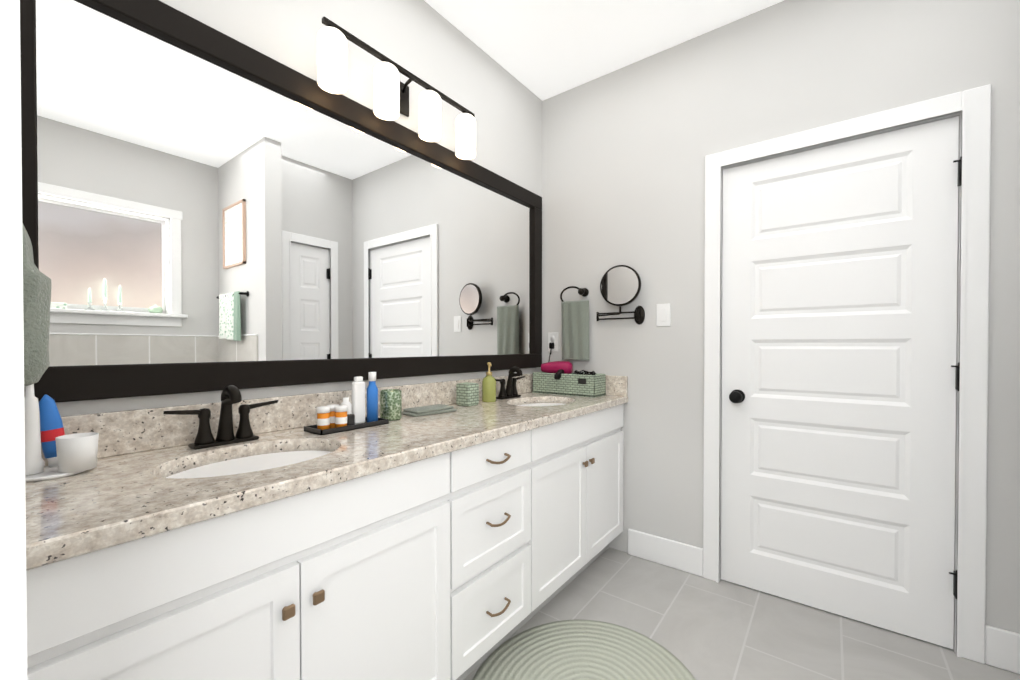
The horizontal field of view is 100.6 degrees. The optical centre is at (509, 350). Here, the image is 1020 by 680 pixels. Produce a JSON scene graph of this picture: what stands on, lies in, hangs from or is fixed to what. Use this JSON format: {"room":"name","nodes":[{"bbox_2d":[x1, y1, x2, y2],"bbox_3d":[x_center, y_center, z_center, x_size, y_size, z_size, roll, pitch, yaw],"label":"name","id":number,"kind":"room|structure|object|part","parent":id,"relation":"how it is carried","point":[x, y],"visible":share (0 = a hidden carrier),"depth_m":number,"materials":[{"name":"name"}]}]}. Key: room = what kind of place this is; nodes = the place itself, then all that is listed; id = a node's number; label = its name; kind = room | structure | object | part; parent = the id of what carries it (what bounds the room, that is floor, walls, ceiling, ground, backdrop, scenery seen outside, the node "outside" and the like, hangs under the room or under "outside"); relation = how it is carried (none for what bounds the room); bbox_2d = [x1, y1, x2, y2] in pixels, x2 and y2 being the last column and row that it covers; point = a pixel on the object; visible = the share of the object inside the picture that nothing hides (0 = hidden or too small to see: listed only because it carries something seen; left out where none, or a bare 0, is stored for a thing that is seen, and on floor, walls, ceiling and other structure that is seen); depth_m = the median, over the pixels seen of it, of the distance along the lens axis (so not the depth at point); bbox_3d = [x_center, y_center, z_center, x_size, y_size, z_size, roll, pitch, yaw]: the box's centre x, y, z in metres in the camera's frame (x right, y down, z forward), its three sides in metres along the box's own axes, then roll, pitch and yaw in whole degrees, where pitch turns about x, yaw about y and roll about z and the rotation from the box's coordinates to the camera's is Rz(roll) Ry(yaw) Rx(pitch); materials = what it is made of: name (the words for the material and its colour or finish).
{"room":"bathroom","nodes":[
{"label":"bathroom","id":0,"kind":"room"},
{"bbox_2d":[0,0,27,679],"bbox_3d":[-0.065,-0.201,0.013,2.850,2.742,0.120,0,1,37],"label":"wall","id":1,"kind":"structure","parent":0,"point":[13,626],"depth_m":0.32,"materials":[{"name":"paint"}]},
{"bbox_2d":[22,223,51,386],"bbox_3d":[-0.908,-0.158,0.778,0.203,0.455,0.080,0,1,37],"label":"towel","id":2,"kind":"object","parent":1,"relation":"attached to","point":[37,286],"visible":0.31,"depth_m":0.74,"materials":[{"name":"green fabric"}]},
{"bbox_2d":[56,0,541,415],"bbox_3d":[-0.526,-0.220,1.862,0.120,2.742,2.508,0,1,37],"label":"wall","id":3,"kind":"structure","parent":0,"point":[423,40],"depth_m":1.83,"materials":[{"name":"paint"}]},
{"bbox_2d":[20,0,541,402],"bbox_3d":[-0.477,-0.420,1.798,0.028,1.072,2.218,0,1,37],"label":"mirror","id":4,"kind":"object","parent":3,"relation":"attached to","point":[206,208],"visible":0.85,"depth_m":1.31,"materials":[{"name":"clear glass"}]},
{"bbox_2d":[41,373,532,465],"bbox_3d":[-0.467,0.208,1.822,0.021,0.113,2.262,0,1,37],"label":"backsplash","id":5,"kind":"structure","parent":3,"relation":"attached to","point":[120,432],"depth_m":1.20,"materials":[{"name":"beige stone"}]},
{"bbox_2d":[317,16,475,159],"bbox_3d":[-0.430,-1.036,1.762,0.140,0.223,0.780,0,1,37],"label":"sconce","id":6,"kind":"object","parent":3,"relation":"attached to","point":[390,96],"visible":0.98,"depth_m":1.63,"materials":[{"name":"white glass"}]},
{"bbox_2d":[424,0,783,100],"bbox_3d":[0.280,-1.607,0.453,3.090,0.060,3.758,0,1,37],"label":"ceiling","id":7,"kind":"structure","parent":0,"point":[542,50],"depth_m":2.10,"materials":[{"name":"paint"}]},
{"bbox_2d":[464,547,1019,679],"bbox_3d":[0.280,1.195,0.480,3.090,0.060,3.758,0,1,37],"label":"floor","id":8,"kind":"structure","parent":0,"point":[700,627],"depth_m":1.74,"materials":[{"name":"tile"}]},
{"bbox_2d":[26,399,627,679],"bbox_3d":[-0.243,0.729,1.657,0.584,0.850,2.262,0,1,37],"label":"bathroom vanity","id":9,"kind":"object","parent":8,"relation":"on","point":[232,535],"depth_m":1.05,"materials":[{"name":"white wood"}]},
{"bbox_2d":[25,391,627,562],"bbox_3d":[-0.246,0.285,1.655,0.575,0.038,2.262,0,1,37],"label":"countertop","id":10,"kind":"structure","parent":9,"relation":"on","point":[123,495],"depth_m":0.95,"materials":[{"name":"beige stone"}]},
{"bbox_2d":[24,384,98,481],"bbox_3d":[-1.007,0.150,0.936,0.131,0.246,0.133,0,1,37],"label":"toiletries","id":11,"kind":"object","parent":10,"relation":"on","point":[69,454],"visible":0.79,"depth_m":0.92,"materials":[{"name":"white plastic"}]},
{"bbox_2d":[161,385,280,450],"bbox_3d":[-0.801,0.184,1.209,0.118,0.172,0.287,0,1,37],"label":"faucet","id":12,"kind":"object","parent":10,"relation":"on","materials":[{"name":"black metal"}]},
{"bbox_2d":[153,443,336,482],"bbox_3d":[-0.656,0.376,1.101,0.346,0.158,0.459,0,1,37],"label":"sink","id":13,"kind":"object","parent":10,"relation":"in","point":[248,460],"depth_m":1.16,"materials":[{"name":"white ceramic"}]},
{"bbox_2d":[304,372,388,434],"bbox_3d":[-0.562,0.173,1.470,0.110,0.188,0.255,0,1,37],"label":"tray","id":14,"kind":"object","parent":10,"relation":"on","point":[345,415],"visible":1,"depth_m":1.47,"materials":[{"name":"black"}]},
{"bbox_2d":[380,389,401,420],"bbox_3d":[-0.459,0.210,1.632,0.080,0.112,0.080,0,1,37],"label":"jar","id":15,"kind":"object","parent":10,"relation":"on","point":[390,404],"visible":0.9,"depth_m":1.60,"materials":[{"name":"green glass"}]},
{"bbox_2d":[402,404,455,416],"bbox_3d":[-0.339,0.253,1.788,0.110,0.024,0.212,1,1,44],"label":"cloth","id":16,"kind":"object","parent":10,"relation":"on","point":[427,410],"visible":1,"depth_m":1.75,"materials":[{"name":"green fabric"}]},
{"bbox_2d":[456,382,478,405],"bbox_3d":[-0.202,0.210,2.019,0.080,0.105,0.080,0,1,37],"label":"cup","id":17,"kind":"object","parent":10,"relation":"on","point":[467,393],"visible":1,"depth_m":1.99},
{"bbox_2d":[482,362,495,401],"bbox_3d":[-0.106,0.161,2.154,0.073,0.200,0.072,0,1,37],"label":"soap dispenser","id":18,"kind":"object","parent":10,"relation":"on","point":[489,388],"visible":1,"depth_m":2.13,"materials":[{"name":"green glass"}]},
{"bbox_2d":[495,367,524,398],"bbox_3d":[0.018,0.174,2.288,0.118,0.172,0.286,0,1,37],"label":"faucet","id":19,"kind":"object","parent":10,"relation":"on","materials":[{"name":"black metal"}]},
{"bbox_2d":[521,399,564,406],"bbox_3d":[0.163,0.366,2.180,0.346,0.158,0.460,0,1,37],"label":"sink","id":20,"kind":"object","parent":10,"relation":"in","point":[528,402],"depth_m":2.35,"materials":[{"name":"white ceramic"}]},
{"bbox_2d":[532,349,605,397],"bbox_3d":[0.334,0.126,2.486,0.410,0.263,0.187,0,1,37],"label":"basket","id":21,"kind":"object","parent":10,"relation":"on","point":[558,377],"visible":1,"depth_m":2.43,"materials":[{"name":"green wicker"}]},
{"bbox_2d":[472,620,695,679],"bbox_3d":[0.249,1.150,1.389,0.770,0.011,0.860,0,1,37],"label":"rug","id":22,"kind":"object","parent":8,"relation":"on","point":[578,650],"visible":1,"depth_m":1.58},
{"bbox_2d":[542,0,1019,633],"bbox_3d":[1.148,-0.222,2.091,2.270,2.742,0.120,0,1,37],"label":"wall","id":23,"kind":"structure","parent":0,"point":[626,150],"depth_m":2.16,"materials":[{"name":"paint"}]},
{"bbox_2d":[548,332,557,351],"bbox_3d":[0.273,-0.052,2.676,0.074,0.120,0.009,0,1,37],"label":"electrical outlet plate","id":24,"kind":"object","parent":23,"relation":"attached to","point":[552,337],"visible":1,"depth_m":2.67,"materials":[{"name":"white plastic"}]},
{"bbox_2d":[560,286,588,359],"bbox_3d":[0.392,-0.163,2.547,0.194,0.445,0.068,0,1,37],"label":"towel ring","id":25,"kind":"object","parent":23,"relation":"attached to","point":[575,330],"visible":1,"depth_m":2.52,"materials":[{"name":"green fabric"}]},
{"bbox_2d":[606,375,627,394],"bbox_3d":[0.438,0.201,2.541,0.551,0.113,0.021,0,1,37],"label":"backsplash","id":26,"kind":"structure","parent":23,"relation":"attached to","point":[615,385],"depth_m":2.40,"materials":[{"name":"beige stone"}]},
{"bbox_2d":[596,265,644,324],"bbox_3d":[0.603,-0.303,2.360,0.274,0.324,0.092,0,1,31],"label":"magnifying mirror","id":27,"kind":"object","parent":23,"relation":"attached to","point":[620,285],"visible":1,"depth_m":2.32,"materials":[{"name":"black metal"}]},
{"bbox_3d":[0.604,-0.353,2.321,0.206,0.204,0.046,0,1,37],"label":"glass","id":28,"kind":"part","parent":27,"relation":"part of","materials":[{"name":"white"}]},
{"bbox_2d":[656,303,670,325],"bbox_3d":[0.818,-0.188,2.261,0.074,0.120,0.009,0,1,37],"label":"switch plate","id":29,"kind":"object","parent":23,"relation":"attached to","point":[663,314],"visible":1,"depth_m":2.26,"materials":[{"name":"white plastic"}]},
{"bbox_2d":[628,529,1019,673],"bbox_3d":[1.032,1.083,1.571,1.570,0.142,0.870,0,1,37],"label":"baseboard","id":30,"kind":"structure","parent":23,"relation":"attached to","point":[1002,648],"depth_m":2.17,"materials":[{"name":"white wood"}]},
{"bbox_2d":[721,116,961,648],"bbox_3d":[1.385,0.128,1.854,0.832,2.035,0.066,0,1,37],"label":"door","id":31,"kind":"structure","parent":23,"relation":"in","point":[839,303],"depth_m":1.81,"materials":[{"name":"white wood"}]},
{"bbox_2d":[729,389,744,402],"bbox_3d":[1.087,0.225,2.035,0.066,0.066,0.070,0,1,37],"label":"door knob","id":32,"kind":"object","parent":31,"relation":"attached to","point":[737,396],"depth_m":2.01,"materials":[{"name":"black metal"}]},
{"bbox_3d":[1.691,0.105,1.600,0.038,1.667,0.031,0,1,37],"label":"door hinges","id":33,"kind":"part","parent":31,"relation":"part of","materials":[{"name":"metal"}]},
{"bbox_2d":[703,84,990,663],"bbox_3d":[1.399,0.091,1.889,0.966,2.120,0.143,0,1,37],"label":"door frame","id":34,"kind":"structure","parent":23,"relation":"attached to","point":[971,108],"depth_m":1.58,"materials":[{"name":"white wood"}]}
]}

